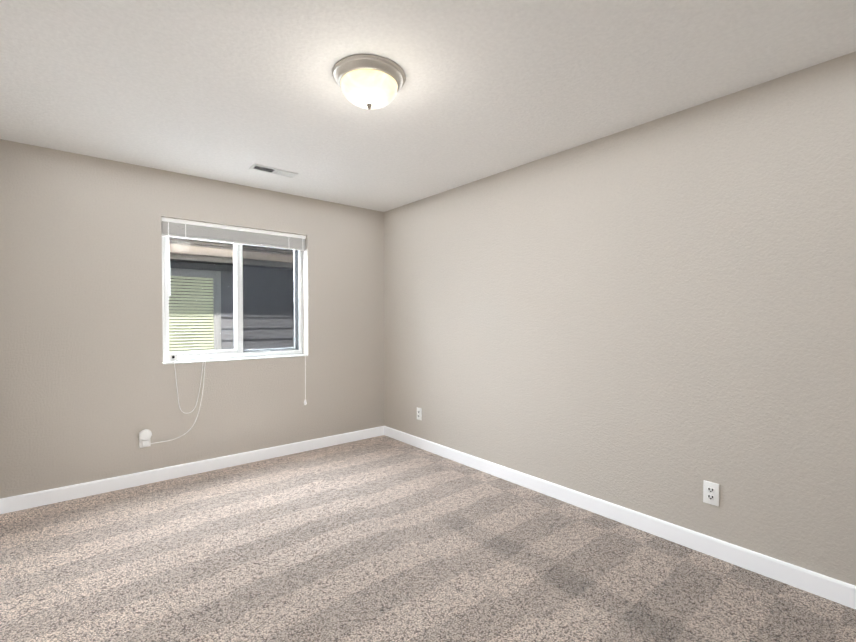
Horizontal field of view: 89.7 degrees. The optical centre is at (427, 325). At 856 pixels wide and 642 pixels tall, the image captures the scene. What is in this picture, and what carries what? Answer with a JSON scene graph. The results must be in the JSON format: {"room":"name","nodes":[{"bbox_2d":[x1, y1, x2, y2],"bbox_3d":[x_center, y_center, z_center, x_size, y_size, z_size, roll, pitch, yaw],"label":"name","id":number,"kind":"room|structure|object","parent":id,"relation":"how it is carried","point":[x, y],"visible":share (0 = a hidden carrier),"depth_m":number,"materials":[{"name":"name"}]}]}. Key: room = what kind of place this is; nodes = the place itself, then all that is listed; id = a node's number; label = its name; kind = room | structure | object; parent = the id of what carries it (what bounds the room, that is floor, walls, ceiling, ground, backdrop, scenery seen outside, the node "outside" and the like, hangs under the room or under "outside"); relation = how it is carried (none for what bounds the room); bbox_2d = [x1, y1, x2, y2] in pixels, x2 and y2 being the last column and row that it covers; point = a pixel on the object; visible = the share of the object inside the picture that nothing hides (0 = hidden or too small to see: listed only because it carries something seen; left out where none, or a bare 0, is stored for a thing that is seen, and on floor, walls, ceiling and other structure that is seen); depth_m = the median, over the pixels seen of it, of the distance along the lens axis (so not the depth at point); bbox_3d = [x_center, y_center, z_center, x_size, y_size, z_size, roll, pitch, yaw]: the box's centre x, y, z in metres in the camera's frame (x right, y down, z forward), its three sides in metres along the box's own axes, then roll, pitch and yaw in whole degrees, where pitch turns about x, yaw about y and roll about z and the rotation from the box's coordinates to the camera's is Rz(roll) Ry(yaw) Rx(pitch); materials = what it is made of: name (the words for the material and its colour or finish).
{"room":"empty bedroom","nodes":[
{"label":"empty bedroom","id":0,"kind":"room"},
{"bbox_2d":[0,139,383,498],"bbox_3d":[-1.709,-0.005,3.828,3.030,2.440,0.200,-1,1,-40],"label":"wall","id":1,"kind":"structure","parent":0,"point":[88,389],"depth_m":3.27,"materials":[{"name":"paint"}]},
{"bbox_2d":[139,432,150,447],"bbox_3d":[-2.179,0.878,3.312,0.074,0.120,0.012,-1,1,-40],"label":"electrical outlet","id":2,"kind":"object","parent":1,"relation":"attached to","point":[140,443],"visible":0.19,"depth_m":3.30,"materials":[{"name":"white plastic"}]},
{"bbox_2d":[139,353,205,446],"bbox_3d":[-2.043,0.573,3.447,0.467,0.698,0.127,-1,1,-40],"label":"power cord","id":3,"kind":"object","parent":2,"relation":"attached to","point":[145,435],"visible":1,"depth_m":3.43,"materials":[{"name":"white plastic"}]},
{"bbox_2d":[4,426,383,512],"bbox_3d":[-1.640,1.167,3.763,2.970,0.098,0.014,-1,1,-40],"label":"baseboard","id":4,"kind":"structure","parent":1,"relation":"attached to","point":[45,497],"depth_m":3.42,"materials":[{"name":"white wood"}]},
{"bbox_2d":[162,236,307,364],"bbox_3d":[-1.688,-0.282,3.843,1.209,1.167,0.216,-1,1,-40],"label":"window","id":5,"kind":"structure","parent":1,"relation":"in","point":[238,352],"depth_m":3.98,"materials":[{"name":"white plastic"}]},
{"bbox_2d":[161,217,306,404],"bbox_3d":[-1.640,-0.047,3.789,1.197,1.632,0.116,-1,1,-40],"label":"window blind","id":6,"kind":"object","parent":5,"relation":"attached to","point":[180,228],"visible":0.88,"depth_m":3.73,"materials":[{"name":"white plastic"}]},
{"bbox_2d":[0,435,855,641],"bbox_3d":[-0.181,1.302,2.009,3.430,0.120,4.980,-1,1,-40],"label":"floor","id":7,"kind":"structure","parent":0,"point":[383,538],"depth_m":2.19,"materials":[{"name":"carpet"}]},
{"bbox_2d":[0,0,855,211],"bbox_3d":[-0.181,-1.257,1.970,3.430,0.120,4.980,-1,1,-40],"label":"ceiling","id":8,"kind":"structure","parent":0,"point":[231,91],"depth_m":2.07,"materials":[{"name":"paint"}]},
{"bbox_2d":[249,164,297,177],"bbox_3d":[-1.211,-1.215,3.390,0.345,0.008,0.125,-1,1,-40],"label":"ceiling vent","id":9,"kind":"object","parent":8,"relation":"in","point":[270,170],"visible":1,"depth_m":3.38,"materials":[{"name":"white metal"}]},
{"bbox_2d":[332,54,404,109],"bbox_3d":[-0.282,-1.120,2.070,0.348,0.158,0.348,-1,1,-40],"label":"ceiling light","id":10,"kind":"object","parent":8,"relation":"attached to","point":[367,81],"visible":1,"depth_m":1.98,"materials":[{"name":"white glass"}]},
{"bbox_2d":[384,51,855,585],"bbox_3d":[1.061,0.007,3.022,0.200,2.440,4.980,-1,1,-40],"label":"wall","id":11,"kind":"structure","parent":0,"point":[656,317],"depth_m":2.48,"materials":[{"name":"paint"}]},
{"bbox_2d":[417,407,421,419],"bbox_3d":[-0.088,0.873,4.251,0.012,0.120,0.074,-1,1,-40],"label":"electrical outlet","id":12,"kind":"object","parent":11,"relation":"attached to","point":[419,413],"visible":1,"depth_m":4.24,"materials":[{"name":"white plastic"}]},
{"bbox_2d":[384,426,855,608],"bbox_3d":[0.978,1.179,2.971,0.014,0.098,4.580,-1,1,-40],"label":"baseboard","id":13,"kind":"structure","parent":11,"relation":"attached to","point":[829,588],"depth_m":2.47,"materials":[{"name":"white"}]},
{"bbox_2d":[703,480,718,505],"bbox_3d":[1.522,0.903,2.313,0.012,0.120,0.074,-1,1,-40],"label":"electrical outlet","id":14,"kind":"object","parent":11,"relation":"attached to","point":[711,493],"visible":1,"depth_m":2.31,"materials":[{"name":"white plastic"}]},
{"label":"outside","id":15,"kind":"structure","parent":0,"visible":0},
{"bbox_2d":[168,237,298,361],"bbox_3d":[-4.287,0.295,8.477,13.000,7.700,5.580,-1,1,-40],"label":"window glass","id":16,"kind":"structure","parent":15,"point":[181,299],"depth_m":6.42,"materials":[{"name":"clear glass"}]}
]}

